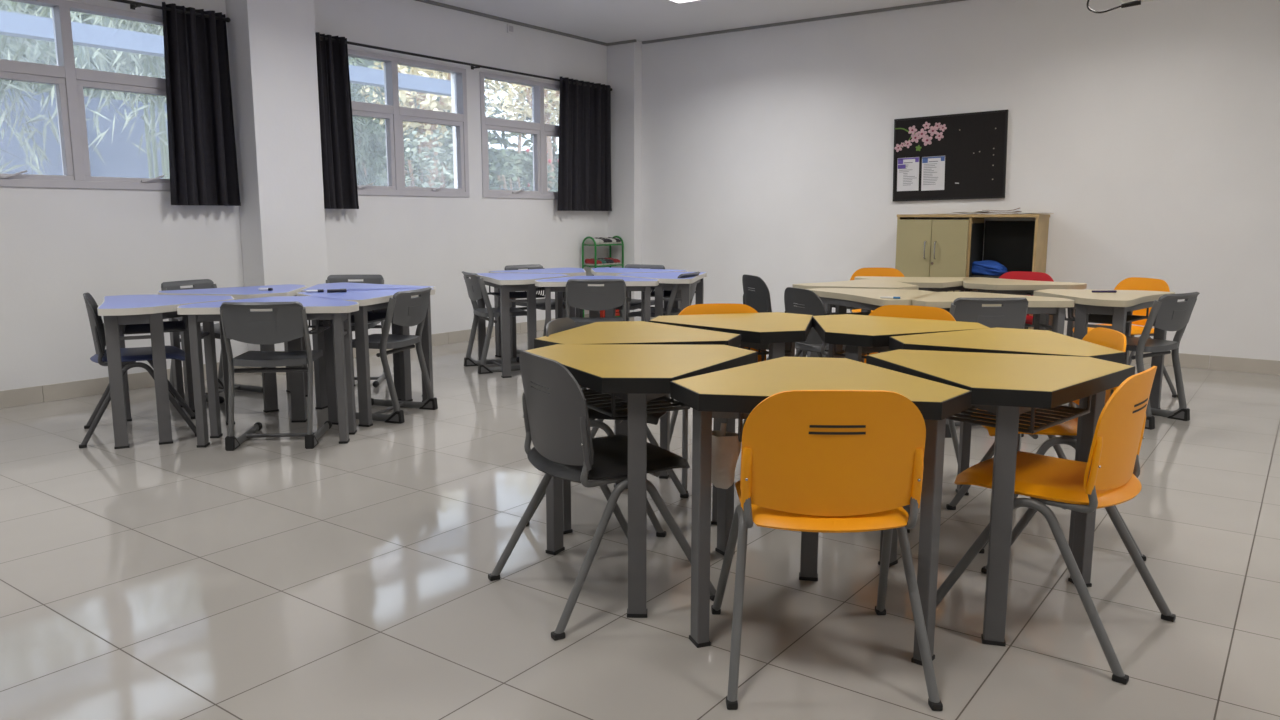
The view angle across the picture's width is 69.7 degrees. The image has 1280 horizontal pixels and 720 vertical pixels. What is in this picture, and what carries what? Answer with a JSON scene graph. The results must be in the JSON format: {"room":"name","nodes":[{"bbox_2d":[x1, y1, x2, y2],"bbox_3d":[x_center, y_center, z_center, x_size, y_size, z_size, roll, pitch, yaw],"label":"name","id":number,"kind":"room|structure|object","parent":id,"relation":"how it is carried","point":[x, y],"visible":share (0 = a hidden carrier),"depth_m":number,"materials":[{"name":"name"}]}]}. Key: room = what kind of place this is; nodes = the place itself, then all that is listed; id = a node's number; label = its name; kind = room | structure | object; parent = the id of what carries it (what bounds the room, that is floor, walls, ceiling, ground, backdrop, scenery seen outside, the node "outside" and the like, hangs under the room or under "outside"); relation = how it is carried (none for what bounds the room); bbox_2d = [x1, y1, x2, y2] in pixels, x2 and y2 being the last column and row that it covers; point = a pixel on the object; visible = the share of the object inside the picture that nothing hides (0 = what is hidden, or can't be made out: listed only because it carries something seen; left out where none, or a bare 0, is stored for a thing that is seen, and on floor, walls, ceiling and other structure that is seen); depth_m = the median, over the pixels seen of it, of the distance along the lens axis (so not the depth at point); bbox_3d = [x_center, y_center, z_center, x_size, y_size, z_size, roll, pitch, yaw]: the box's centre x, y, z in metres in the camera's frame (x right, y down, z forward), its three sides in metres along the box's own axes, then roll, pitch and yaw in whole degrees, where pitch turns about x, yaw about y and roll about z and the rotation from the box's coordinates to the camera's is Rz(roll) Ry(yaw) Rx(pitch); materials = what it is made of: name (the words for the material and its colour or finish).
{"room":"classroom","nodes":[
{"label":"classroom","id":0,"kind":"room"},
{"bbox_2d":[225,0,327,350],"bbox_3d":[-2.748,-1.452,7.027,0.280,3.090,0.550,7,11,36],"label":"wall pillar","id":1,"kind":"structure","parent":0,"point":[272,43],"depth_m":6.87,"materials":[{"name":"white paint"}]},
{"bbox_2d":[0,0,607,390],"bbox_3d":[-3.534,-1.350,6.371,0.200,3.090,11.090,7,11,36],"label":"wall","id":2,"kind":"structure","parent":0,"point":[58,246],"depth_m":7.59,"materials":[{"name":"white paint"}]},
{"bbox_2d":[0,0,169,189],"bbox_3d":[-3.699,-1.712,5.967,0.141,1.180,1.740,7,11,36],"label":"window","id":3,"kind":"structure","parent":2,"relation":"in","point":[69,81],"depth_m":5.96,"materials":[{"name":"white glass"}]},
{"bbox_2d":[110,0,230,21],"bbox_3d":[-3.725,-2.310,5.699,0.102,0.050,2.470,7,11,36],"label":"curtain rod","id":4,"kind":"object","parent":2,"relation":"attached to","point":[133,4],"visible":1,"depth_m":6.22,"materials":[{"name":"black metal"}]},
{"bbox_2d":[162,2,240,205],"bbox_3d":[-3.129,-1.790,6.544,0.103,1.363,0.523,7,11,36],"label":"curtain","id":5,"kind":"object","parent":4,"relation":"hanging from","point":[203,168],"visible":1,"depth_m":6.54,"materials":[{"name":"black fabric"}]},
{"bbox_2d":[0,314,633,408],"bbox_3d":[-3.254,0.139,6.496,0.378,0.110,10.248,7,11,36],"label":"baseboard","id":6,"kind":"structure","parent":2,"relation":"attached to","point":[67,390],"depth_m":6.22,"materials":[{"name":"tile"}]},
{"bbox_2d":[348,49,469,196],"bbox_3d":[-2.151,-2.035,8.046,0.141,1.180,1.665,7,11,36],"label":"window","id":7,"kind":"structure","parent":2,"relation":"in","point":[394,115],"depth_m":8.09,"materials":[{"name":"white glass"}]},
{"bbox_2d":[315,35,611,90],"bbox_3d":[-1.489,-2.768,8.705,0.102,0.050,3.880,7,11,36],"label":"curtain rod","id":8,"kind":"object","parent":2,"relation":"attached to","point":[321,37],"visible":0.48,"depth_m":8.35,"materials":[{"name":"black metal"}]},
{"bbox_2d":[315,32,358,208],"bbox_3d":[-2.465,-1.914,7.440,0.100,1.364,0.388,7,11,36],"label":"curtain","id":9,"kind":"object","parent":8,"relation":"hanging from","point":[340,191],"visible":0.88,"depth_m":7.44,"materials":[{"name":"black fabric"}]},
{"bbox_2d":[557,77,611,210],"bbox_3d":[-0.596,-2.307,9.951,0.102,1.369,0.928,7,11,36],"label":"curtain","id":10,"kind":"object","parent":8,"relation":"hanging from","point":[584,162],"visible":1,"depth_m":9.93,"materials":[{"name":"black fabric"}]},
{"bbox_2d":[479,72,559,198],"bbox_3d":[-1.040,-2.267,9.539,0.141,1.180,1.725,7,11,36],"label":"window","id":11,"kind":"structure","parent":2,"relation":"in","point":[537,128],"depth_m":9.38,"materials":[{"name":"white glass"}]},
{"bbox_2d":[415,0,636,45],"bbox_3d":[-3.328,-2.828,5.901,0.410,0.024,10.550,7,11,36],"label":"trim","id":12,"kind":"structure","parent":2,"relation":"attached to","point":[424,1],"depth_m":9.09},
{"bbox_2d":[607,41,641,320],"bbox_3d":[-0.174,-1.976,10.400,0.380,3.090,0.140,7,11,36],"label":"pillar","id":13,"kind":"structure","parent":0,"point":[624,61],"depth_m":10.27,"materials":[{"name":"white paint"}]},
{"bbox_2d":[0,330,1279,719],"bbox_3d":[-0.030,0.625,4.071,9.000,0.100,11.190,7,11,36],"label":"floor","id":14,"kind":"structure","parent":0,"point":[266,578],"depth_m":2.97,"materials":[{"name":"tile"}]},
{"bbox_2d":[79,293,196,447],"bbox_3d":[-2.788,0.016,5.093,0.582,0.785,0.529,-5,10,-28],"label":"shell chair","id":15,"kind":"object","parent":14,"relation":"on","point":[129,356],"visible":0.88,"depth_m":4.98,"materials":[{"name":"grey plastic"}]},
{"bbox_2d":[97,295,234,448],"bbox_3d":[-2.630,0.026,5.192,0.658,0.736,0.905,-5,10,-27],"label":"desk","id":16,"kind":"object","parent":14,"relation":"on","point":[122,314],"visible":0.86,"depth_m":4.82,"materials":[{"name":"blue laminate"}]},
{"bbox_2d":[161,279,262,402],"bbox_3d":[-2.841,-0.140,6.149,0.517,0.768,0.445,4,10,24],"label":"chair","id":17,"kind":"object","parent":14,"relation":"on","point":[201,283],"visible":0.23,"depth_m":6.24,"materials":[{"name":"grey plastic"}]},
{"bbox_2d":[158,284,307,412],"bbox_3d":[-2.471,-0.075,5.839,0.905,0.736,0.658,-8,12,-43],"label":"desk","id":18,"kind":"object","parent":14,"relation":"on","point":[269,381],"visible":0.4,"depth_m":5.67,"materials":[{"name":"blue laminate"}]},
{"bbox_2d":[177,296,358,447],"bbox_3d":[-1.974,0.041,5.099,0.905,0.736,0.658,-1,9,-7],"label":"desk","id":19,"kind":"object","parent":14,"relation":"on","point":[317,309],"visible":0.77,"depth_m":4.89,"materials":[{"name":"blue laminate"}]},
{"bbox_2d":[220,302,331,450],"bbox_3d":[-1.941,0.050,4.934,0.445,0.768,0.517,-1,9,-6],"label":"chair","id":20,"kind":"object","parent":14,"relation":"on","point":[287,321],"visible":1,"depth_m":4.74,"materials":[{"name":"grey plastic"}]},
{"bbox_2d":[326,275,386,387],"bbox_3d":[-2.082,-0.217,6.647,0.445,0.768,0.517,-1,9,-6],"label":"chair","id":21,"kind":"object","parent":14,"relation":"on","point":[370,279],"visible":0.27,"depth_m":6.80,"materials":[{"name":"grey plastic"}]},
{"bbox_2d":[297,288,434,426],"bbox_3d":[-1.745,-0.048,5.672,0.658,0.736,0.905,3,9,16],"label":"desk","id":22,"kind":"object","parent":14,"relation":"on","point":[368,300],"visible":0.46,"depth_m":5.34,"materials":[{"name":"metal"}]},
{"bbox_2d":[327,289,346,292],"bbox_3d":[-1.850,-0.422,5.614,0.112,0.022,0.022,-4,10,-27],"label":"marker","id":23,"kind":"object","parent":22,"relation":"on","point":[328,290],"visible":1,"depth_m":5.61,"materials":[{"name":"grey plastic"}]},
{"bbox_2d":[301,282,435,400],"bbox_3d":[-1.876,-0.110,6.069,0.905,0.736,0.658,5,10,28],"label":"desk","id":24,"kind":"object","parent":14,"relation":"on","point":[405,361],"visible":0.31,"depth_m":5.99,"materials":[{"name":"blue laminate"}]},
{"bbox_2d":[352,287,437,423],"bbox_3d":[-1.558,-0.051,5.583,0.517,0.768,0.445,3,9,16],"label":"chair","id":25,"kind":"object","parent":14,"relation":"on","point":[402,310],"visible":0.84,"depth_m":5.46,"materials":[{"name":"grey plastic"}]},
{"bbox_2d":[462,271,526,373],"bbox_3d":[-1.118,-0.317,7.290,0.517,0.768,0.445,-4,10,-26],"label":"chair","id":26,"kind":"object","parent":14,"relation":"on","point":[476,288],"visible":0.87,"depth_m":7.13,"materials":[{"name":"grey plastic"}]},
{"bbox_2d":[476,273,569,377],"bbox_3d":[-0.898,-0.301,7.295,0.659,0.736,0.905,-4,10,-24],"label":"desk","id":27,"kind":"object","parent":14,"relation":"on","point":[507,283],"visible":0.69,"depth_m":6.91,"materials":[{"name":"blue laminate"}]},
{"bbox_2d":[505,264,565,354],"bbox_3d":[-0.892,-0.443,8.099,0.445,0.768,0.517,-8,12,-41],"label":"chair","id":28,"kind":"object","parent":14,"relation":"on","point":[540,303],"visible":0.2,"depth_m":8.10,"materials":[{"name":"grey plastic"}]},
{"bbox_2d":[489,268,585,357],"bbox_3d":[-0.762,-0.399,7.925,0.905,0.736,0.658,-8,12,-41],"label":"desk","id":29,"kind":"object","parent":14,"relation":"on","point":[578,312],"visible":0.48,"depth_m":7.78,"materials":[{"name":"blue laminate"}]},
{"bbox_2d":[566,279,625,326],"bbox_3d":[-0.318,-0.215,6.641,0.445,0.768,0.517,0,9,-3],"label":"chair","id":30,"kind":"object","parent":14,"relation":"on","point":[579,294],"visible":0.52,"depth_m":6.39,"materials":[{"name":"grey plastic"}]},
{"bbox_2d":[535,276,658,324],"bbox_3d":[-0.333,-0.250,6.972,0.905,0.736,0.659,-1,9,-6],"label":"desk","id":31,"kind":"object","parent":14,"relation":"on","point":[644,285],"visible":0.53,"depth_m":6.67,"materials":[{"name":"blue laminate"}]},
{"bbox_2d":[488,351,715,639],"bbox_3d":[-0.124,0.356,2.929,0.582,0.785,0.529,-5,10,-30],"label":"shell chair","id":32,"kind":"object","parent":14,"relation":"on","point":[555,411],"visible":0.85,"depth_m":2.76,"materials":[{"name":"grey plastic"}]},
{"bbox_2d":[582,236,623,317],"bbox_3d":[-0.412,-0.895,10.312,0.202,0.981,0.511,7,11,36],"label":"shoe rack","id":33,"kind":"object","parent":14,"relation":"on","point":[588,237],"visible":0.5,"depth_m":10.14,"materials":[{"name":"metal"}]},
{"bbox_2d":[584,259,599,265],"bbox_3d":[-0.531,-1.078,10.127,0.210,0.072,0.072,6,11,35],"label":"shoe","id":34,"kind":"object","parent":33,"relation":"on","point":[589,262],"visible":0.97,"depth_m":10.10,"materials":[{"name":"red fabric"}]},
{"bbox_2d":[584,244,622,245],"bbox_3d":[-0.412,-1.285,10.251,0.196,0.016,0.490,7,11,36],"label":"shelf","id":35,"kind":"object","parent":33,"relation":"attached to","point":[584,244],"depth_m":10.13,"materials":[{"name":"metal"}]},
{"bbox_2d":[584,264,622,266],"bbox_3d":[-0.412,-1.058,10.287,0.196,0.016,0.490,7,11,36],"label":"shelf","id":36,"kind":"object","parent":33,"relation":"attached to","point":[595,264],"depth_m":10.18,"materials":[{"name":"metal"}]},
{"bbox_2d":[526,317,688,536],"bbox_3d":[-0.130,0.232,3.723,0.582,0.785,0.529,2,9,13],"label":"shell chair","id":37,"kind":"object","parent":14,"relation":"on","point":[561,324],"visible":0.25,"depth_m":3.58,"materials":[{"name":"grey plastic"}]},
{"bbox_2d":[534,321,740,533],"bbox_3d":[0.033,0.261,3.681,0.698,0.740,0.806,3,9,20],"label":"desk","id":38,"kind":"object","parent":14,"relation":"on","point":[618,332],"visible":0.2,"depth_m":3.56,"materials":[{"name":"yellow laminate"}]},
{"bbox_2d":[591,267,686,317],"bbox_3d":[-0.113,-0.409,7.992,0.905,0.736,0.658,5,10,30],"label":"desk","id":39,"kind":"object","parent":14,"relation":"on","point":[605,271],"visible":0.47,"depth_m":7.83,"materials":[{"name":"blue laminate"}]},
{"bbox_2d":[615,264,664,318],"bbox_3d":[-0.060,-0.447,8.129,0.445,0.768,0.517,5,10,27],"label":"chair","id":40,"kind":"object","parent":14,"relation":"on","point":[635,303],"visible":0.31,"depth_m":8.20,"materials":[{"name":"grey plastic"}]},
{"bbox_2d":[525,344,757,617],"bbox_3d":[0.049,0.350,3.113,0.698,0.740,0.806,-5,10,-29],"label":"desk","id":41,"kind":"object","parent":14,"relation":"on","point":[637,374],"visible":0.78,"depth_m":2.86,"materials":[{"name":"yellow laminate"}]},
{"bbox_2d":[616,272,706,320],"bbox_3d":[0.152,-0.317,7.403,0.658,0.736,0.905,2,9,12],"label":"desk","id":42,"kind":"object","parent":14,"relation":"on","point":[666,279],"visible":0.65,"depth_m":7.02,"materials":[{"name":"blue laminate"}]},
{"bbox_2d":[627,271,699,317],"bbox_3d":[0.181,-0.310,7.251,0.517,0.768,0.445,4,10,24],"label":"chair","id":43,"kind":"object","parent":14,"relation":"on","point":[675,293],"visible":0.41,"depth_m":7.07,"materials":[{"name":"grey plastic"}]},
{"bbox_2d":[670,303,766,492],"bbox_3d":[0.403,0.150,4.252,0.529,0.785,0.582,-1,9,-8],"label":"shell chair","id":44,"kind":"object","parent":14,"relation":"on","point":[715,308],"visible":0.12,"depth_m":4.38,"materials":[{"name":"orange plastic"}]},
{"bbox_2d":[649,312,812,478],"bbox_3d":[0.475,0.199,4.081,0.806,0.740,0.698,-3,9,-16],"label":"desk","id":45,"kind":"object","parent":14,"relation":"on","point":[775,332],"visible":0.52,"depth_m":4.00,"materials":[{"name":"yellow laminate"}]},
{"bbox_2d":[742,274,806,359],"bbox_3d":[0.988,-0.227,6.670,0.582,0.785,0.529,-3,9,-17],"label":"shell chair","id":46,"kind":"object","parent":14,"relation":"on","point":[758,299],"visible":0.4,"depth_m":6.49,"materials":[{"name":"grey plastic"}]},
{"bbox_2d":[784,287,844,357],"bbox_3d":[1.118,-0.043,5.489,0.582,0.785,0.529,-3,9,-21],"label":"shell chair","id":47,"kind":"object","parent":14,"relation":"on","point":[813,305],"visible":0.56,"depth_m":5.31,"materials":[{"name":"grey plastic"}]},
{"bbox_2d":[670,357,971,664],"bbox_3d":[0.512,0.409,2.733,0.806,0.740,0.698,2,9,10],"label":"desk","id":48,"kind":"object","parent":14,"relation":"on","point":[731,393],"visible":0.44,"depth_m":2.51,"materials":[{"name":"yellow laminate"}]},
{"bbox_2d":[711,423,740,488],"bbox_3d":[0.235,0.272,2.623,0.107,0.189,0.070,7,11,36],"label":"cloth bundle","id":49,"kind":"object","parent":48,"relation":"hanging from","point":[726,447],"visible":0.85,"depth_m":2.60,"materials":[{"name":"beige fabric"}]},
{"bbox_2d":[711,390,942,710],"bbox_3d":[0.480,0.426,2.479,0.529,0.785,0.582,0,9,1],"label":"shell chair","id":50,"kind":"object","parent":14,"relation":"on","point":[823,461],"visible":1,"depth_m":2.27,"materials":[{"name":"orange plastic"}]},
{"bbox_2d":[792,279,918,357],"bbox_3d":[1.577,-0.162,6.414,0.905,0.736,0.657,-7,11,-39],"label":"desk","id":51,"kind":"object","parent":14,"relation":"on","point":[862,283],"visible":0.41,"depth_m":6.25,"materials":[{"name":"beige laminate"}]},
{"bbox_2d":[807,288,939,357],"bbox_3d":[1.509,-0.051,5.707,0.657,0.736,0.905,-4,10,-22],"label":"desk","id":52,"kind":"object","parent":14,"relation":"on","point":[869,299],"visible":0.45,"depth_m":5.58,"materials":[{"name":"beige laminate"}]},
{"bbox_2d":[850,268,904,312],"bbox_3d":[1.918,-0.334,7.362,0.529,0.785,0.582,1,9,6],"label":"shell chair","id":53,"kind":"object","parent":14,"relation":"on","point":[884,272],"visible":0.16,"depth_m":7.51,"materials":[{"name":"orange plastic"}]},
{"bbox_2d":[812,314,989,494],"bbox_3d":[1.023,0.219,3.953,0.806,0.740,0.698,6,11,35],"label":"desk","id":54,"kind":"object","parent":14,"relation":"on","point":[859,334],"visible":0.41,"depth_m":3.86,"materials":[{"name":"yellow laminate"}]},
{"bbox_2d":[861,305,958,462],"bbox_3d":[1.166,0.160,4.188,0.529,0.785,0.582,5,10,31],"label":"shell chair","id":55,"kind":"object","parent":14,"relation":"on","point":[901,311],"visible":0.16,"depth_m":4.29,"materials":[{"name":"orange plastic"}]},
{"bbox_2d":[855,276,975,291],"bbox_3d":[2.067,-0.233,6.874,0.905,0.736,0.657,1,9,9],"label":"desk","id":56,"kind":"object","parent":14,"relation":"on","point":[936,284],"visible":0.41,"depth_m":6.71,"materials":[{"name":"beige laminate"}]},
{"bbox_2d":[895,214,1049,329],"bbox_3d":[2.890,-0.671,8.130,1.207,1.215,0.433,7,11,36],"label":"storage cabinet","id":57,"kind":"object","parent":14,"relation":"on","point":[924,248],"visible":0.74,"depth_m":8.05,"materials":[{"name":"wood"}]},
{"bbox_2d":[972,260,1007,275],"bbox_3d":[3.023,-0.805,8.005,0.348,0.125,0.244,7,11,36],"label":"cloth bag","id":58,"kind":"object","parent":57,"relation":"in","point":[986,267],"visible":0.94,"depth_m":7.92,"materials":[{"name":"blue fabric"}]},
{"bbox_2d":[982,208,1021,213],"bbox_3d":[3.096,-1.275,7.887,0.321,0.060,0.232,5,10,27],"label":"folder","id":59,"kind":"object","parent":57,"relation":"on","point":[983,211],"visible":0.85,"depth_m":7.84,"materials":[{"name":"white paper"}]},
{"bbox_2d":[945,297,1027,437],"bbox_3d":[1.879,0.009,5.215,0.445,0.768,0.517,0,9,-2],"label":"chair","id":60,"kind":"object","parent":14,"relation":"on","point":[1012,313],"visible":0.33,"depth_m":4.95,"materials":[{"name":"grey plastic"}]},
{"bbox_2d":[912,292,1074,334],"bbox_3d":[1.967,-0.010,5.443,0.905,0.736,0.657,-1,9,-4],"label":"desk","id":61,"kind":"object","parent":14,"relation":"on","point":[1039,306],"visible":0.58,"depth_m":5.14,"materials":[{"name":"beige laminate"}]},
{"bbox_2d":[866,349,1134,645],"bbox_3d":[1.066,0.378,2.937,0.806,0.740,0.698,-8,12,-43],"label":"desk","id":62,"kind":"object","parent":14,"relation":"on","point":[1007,387],"visible":0.83,"depth_m":2.65,"materials":[{"name":"yellow laminate"}]},
{"bbox_2d":[889,328,1125,551],"bbox_3d":[1.306,0.292,3.491,0.698,0.740,0.806,0,9,0],"label":"desk","id":63,"kind":"object","parent":14,"relation":"on","point":[987,340],"visible":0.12,"depth_m":3.32,"materials":[{"name":"yellow laminate"}]},
{"bbox_2d":[962,277,1086,337],"bbox_3d":[2.617,-0.195,6.630,0.657,0.736,0.905,-7,11,-37],"label":"desk","id":64,"kind":"object","parent":14,"relation":"on","point":[980,284],"visible":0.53,"depth_m":6.39,"materials":[{"name":"beige laminate"}]},
{"bbox_2d":[999,271,1053,324],"bbox_3d":[2.798,-0.259,6.886,0.529,0.785,0.582,8,12,41],"label":"shell chair","id":65,"kind":"object","parent":14,"relation":"on","point":[1018,275],"visible":0.13,"depth_m":6.97,"materials":[{"name":"red plastic"}]},
{"bbox_2d":[946,327,1145,560],"bbox_3d":[1.525,0.273,3.466,0.582,0.785,0.529,1,9,8],"label":"shell chair","id":66,"kind":"object","parent":14,"relation":"on","point":[1106,337],"visible":0.25,"depth_m":3.33,"materials":[{"name":"orange plastic"}]},
{"bbox_2d":[936,366,1175,684],"bbox_3d":[1.216,0.392,2.701,0.582,0.785,0.529,8,12,41],"label":"shell chair","id":67,"kind":"object","parent":14,"relation":"on","point":[1109,478],"visible":0.93,"depth_m":2.52,"materials":[{"name":"orange plastic"}]},
{"bbox_2d":[1033,289,1174,408],"bbox_3d":[2.778,-0.046,5.679,0.905,0.736,0.657,-8,12,-43],"label":"desk","id":68,"kind":"object","parent":14,"relation":"on","point":[1116,309],"visible":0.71,"depth_m":5.45,"materials":[{"name":"beige laminate"}]},
{"bbox_2d":[1092,290,1116,292],"bbox_3d":[2.851,-0.421,5.651,0.144,0.014,0.014,0,9,2],"label":"pen","id":69,"kind":"object","parent":68,"relation":"on","point":[1100,291],"visible":1,"depth_m":5.65,"materials":[{"name":"white plastic"}]},
{"bbox_2d":[1073,277,1177,396],"bbox_3d":[3.252,-0.161,6.254,0.582,0.785,0.529,-3,9,-20],"label":"shell chair","id":70,"kind":"object","parent":14,"relation":"on","point":[1132,283],"visible":0.4,"depth_m":6.24,"materials":[{"name":"orange plastic"}]},
{"bbox_2d":[1126,292,1199,429],"bbox_3d":[2.954,-0.031,5.480,0.445,0.768,0.517,-6,11,-33],"label":"chair","id":71,"kind":"object","parent":14,"relation":"on","point":[1168,314],"visible":0.68,"depth_m":5.28,"materials":[{"name":"grey plastic"}]},
{"bbox_2d":[431,0,938,42],"bbox_3d":[-0.028,-2.526,3.579,9.000,0.100,11.190,7,11,36],"label":"ceiling","id":72,"kind":"structure","parent":0,"point":[607,21],"depth_m":8.65,"materials":[{"name":"paint"}]},
{"bbox_2d":[666,0,702,3],"bbox_3d":[0.403,-3.114,7.771,0.600,0.030,0.600,7,11,36],"label":"recessed light","id":73,"kind":"object","parent":72,"relation":"in","point":[672,1],"visible":1,"depth_m":8.09,"materials":[{"name":"white"}]},
{"bbox_2d":[1087,0,1156,12],"bbox_3d":[3.023,-2.469,5.662,0.432,0.651,0.253,7,11,36],"label":"projector","id":74,"kind":"object","parent":72,"relation":"attached to","point":[1126,3],"visible":1,"depth_m":5.66,"materials":[{"name":"plastic"}]},
{"bbox_2d":[642,0,1279,362],"bbox_3d":[3.197,-1.624,8.159,8.500,3.090,0.200,7,11,36],"label":"wall","id":75,"kind":"structure","parent":0,"point":[1149,132],"depth_m":7.92,"materials":[{"name":"white paint"}]},
{"bbox_2d":[642,0,965,43],"bbox_3d":[3.291,-3.106,7.715,8.100,0.024,0.030,7,11,36],"label":"trim","id":76,"kind":"structure","parent":75,"relation":"attached to","point":[939,1],"depth_m":8.91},
{"bbox_2d":[892,109,1008,201],"bbox_3d":[2.777,-1.825,8.294,1.044,0.796,0.036,5,10,36],"label":"notice board","id":77,"kind":"object","parent":75,"relation":"attached to","point":[973,145],"visible":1,"depth_m":8.22,"materials":[{"name":"black fabric"}]},
{"bbox_2d":[897,157,918,190],"bbox_3d":[2.482,-1.720,8.520,0.205,0.303,0.003,5,10,36],"label":"notice sheet","id":78,"kind":"object","parent":77,"relation":"attached to","point":[907,168],"visible":1,"depth_m":8.52,"materials":[{"name":"white paper"}]},
{"bbox_2d":[908,126,916,134],"bbox_3d":[2.503,-2.108,8.441,0.083,0.086,0.006,5,10,36],"label":"flower","id":79,"kind":"object","parent":77,"relation":"on","point":[912,130],"depth_m":8.44,"materials":[{"name":"pink paper"}]},
{"bbox_2d":[911,132,919,142],"bbox_3d":[2.528,-2.038,8.433,0.092,0.095,0.006,5,10,36],"label":"flower","id":80,"kind":"object","parent":77,"relation":"on","point":[915,136],"depth_m":8.43,"materials":[{"name":"pink paper"}]},
{"bbox_2d":[917,128,926,138],"bbox_3d":[2.574,-2.066,8.395,0.095,0.092,0.006,5,10,36],"label":"flower","id":81,"kind":"object","parent":77,"relation":"on","point":[921,132],"depth_m":8.39,"materials":[{"name":"pink paper"}]},
{"bbox_2d":[922,135,931,145],"bbox_3d":[2.613,-2.002,8.375,0.097,0.098,0.006,5,10,36],"label":"flower","id":82,"kind":"object","parent":77,"relation":"on","point":[926,139],"depth_m":8.37,"materials":[{"name":"pink paper"}]},
{"bbox_2d":[928,126,936,135],"bbox_3d":[2.652,-2.075,8.335,0.089,0.091,0.006,5,10,36],"label":"flower","id":83,"kind":"object","parent":77,"relation":"on","point":[932,130],"depth_m":8.33,"materials":[{"name":"pink paper"}]},
{"bbox_2d":[921,156,944,190],"bbox_3d":[2.671,-1.700,8.382,0.212,0.303,0.003,5,10,36],"label":"notice sheet","id":84,"kind":"object","parent":77,"relation":"attached to","point":[933,168],"visible":1,"depth_m":8.38,"materials":[{"name":"white paper"}]},
{"bbox_2d":[935,132,943,140],"bbox_3d":[2.703,-2.019,8.306,0.080,0.077,0.006,5,10,36],"label":"flower","id":85,"kind":"object","parent":77,"relation":"on","point":[939,136],"depth_m":8.31,"materials":[{"name":"pink paper"}]},
{"bbox_2d":[650,317,1279,374],"bbox_3d":[3.295,-0.121,8.188,8.097,0.110,0.010,7,11,36],"label":"baseboard","id":86,"kind":"structure","parent":75,"relation":"attached to","point":[1248,365],"depth_m":7.24,"materials":[{"name":"tile"}]},
{"label":"outside","id":87,"kind":"structure","parent":0,"visible":0},
{"bbox_2d":[0,11,450,96],"bbox_3d":[-4.649,-2.589,7.204,0.150,0.150,9.000,7,11,36],"label":"trim","id":88,"kind":"structure","parent":87,"point":[11,24],"depth_m":7.59,"materials":[{"name":"blue concrete"}]},
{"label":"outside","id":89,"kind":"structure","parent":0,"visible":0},
{"bbox_2d":[2,2,558,189],"bbox_3d":[-5.801,-4.678,21.179,3.000,5.300,40.000,7,11,36],"label":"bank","id":90,"kind":"object","parent":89,"point":[81,52],"depth_m":15.86,"materials":[{"name":"green plant"}]},
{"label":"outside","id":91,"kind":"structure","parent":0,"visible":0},
{"bbox_3d":[-6.326,-0.780,13.381,12.000,0.100,26.000,7,11,36],"label":"ground","id":92,"kind":"structure","parent":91,"visible":0},
{"bbox_2d":[2,3,81,89],"bbox_3d":[-8.499,-3.093,10.705,3.496,5.293,2.957,-2,9,-16],"label":"clump","id":93,"kind":"object","parent":92,"relation":"on","point":[26,7],"visible":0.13,"depth_m":11.20,"materials":[{"name":"green plant"}]},
{"bbox_2d":[0,0,128,174],"bbox_3d":[-5.353,-2.118,7.379,2.141,4.395,1.783,-7,11,-37],"label":"clump","id":94,"kind":"object","parent":92,"relation":"on","point":[13,6],"visible":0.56,"depth_m":7.61,"materials":[{"name":"green plant"}]},
{"bbox_2d":[0,89,168,178],"bbox_3d":[-7.529,-1.525,9.387,0.250,2.600,7.500,7,11,36],"label":"wall","id":95,"kind":"structure","parent":92,"relation":"on","point":[121,159],"depth_m":10.70,"materials":[{"name":"concrete"}]},
{"bbox_2d":[35,10,169,178],"bbox_3d":[-4.969,-2.652,9.562,2.091,4.778,2.346,7,11,36],"label":"clump","id":96,"kind":"object","parent":92,"relation":"on","point":[155,63],"visible":0.31,"depth_m":9.36,"materials":[{"name":"green plant"}]},
{"bbox_2d":[0,3,558,190],"bbox_3d":[-4.999,-4.065,19.418,2.782,4.539,19.608,7,11,36],"label":"hedge","id":97,"kind":"object","parent":92,"relation":"on","point":[492,139],"visible":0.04,"depth_m":19.62,"materials":[{"name":"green plant"}]},
{"bbox_2d":[348,58,419,185],"bbox_3d":[-3.366,-2.459,10.966,1.848,3.966,2.265,7,11,36],"label":"clump","id":98,"kind":"object","parent":92,"relation":"on","point":[361,149],"visible":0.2,"depth_m":10.94,"materials":[{"name":"green plant"}]},
{"bbox_2d":[372,125,453,187],"bbox_3d":[-2.919,-2.047,13.027,1.283,2.528,2.044,7,11,36],"label":"bush","id":99,"kind":"object","parent":92,"relation":"on","point":[444,173],"visible":0.21,"depth_m":12.77,"materials":[{"name":"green plant"}]},
{"bbox_2d":[404,155,432,186],"bbox_3d":[-2.233,-1.080,9.061,0.284,1.829,0.476,7,11,36],"label":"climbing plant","id":100,"kind":"object","parent":92,"relation":"on","point":[413,162],"visible":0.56,"depth_m":8.97,"materials":[{"name":"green plant"}]},
{"bbox_2d":[356,62,499,184],"bbox_3d":[-3.603,-3.277,15.697,2.348,4.134,2.197,7,11,36],"label":"tree","id":101,"kind":"object","parent":92,"relation":"on","point":[427,101],"visible":0.25,"depth_m":15.28,"materials":[{"name":"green plant"}]},
{"bbox_2d":[484,79,559,190],"bbox_3d":[-1.951,-4.272,19.177,2.629,5.029,2.747,7,11,36],"label":"tree","id":102,"kind":"object","parent":92,"relation":"on","point":[548,107],"visible":0.28,"depth_m":18.80,"materials":[{"name":"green plant"}]},
{"bbox_2d":[489,147,558,191],"bbox_3d":[-1.835,-2.328,15.203,1.409,2.419,2.680,7,11,36],"label":"bush","id":103,"kind":"object","parent":92,"relation":"on","point":[501,181],"visible":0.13,"depth_m":14.85,"materials":[{"name":"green plant"}]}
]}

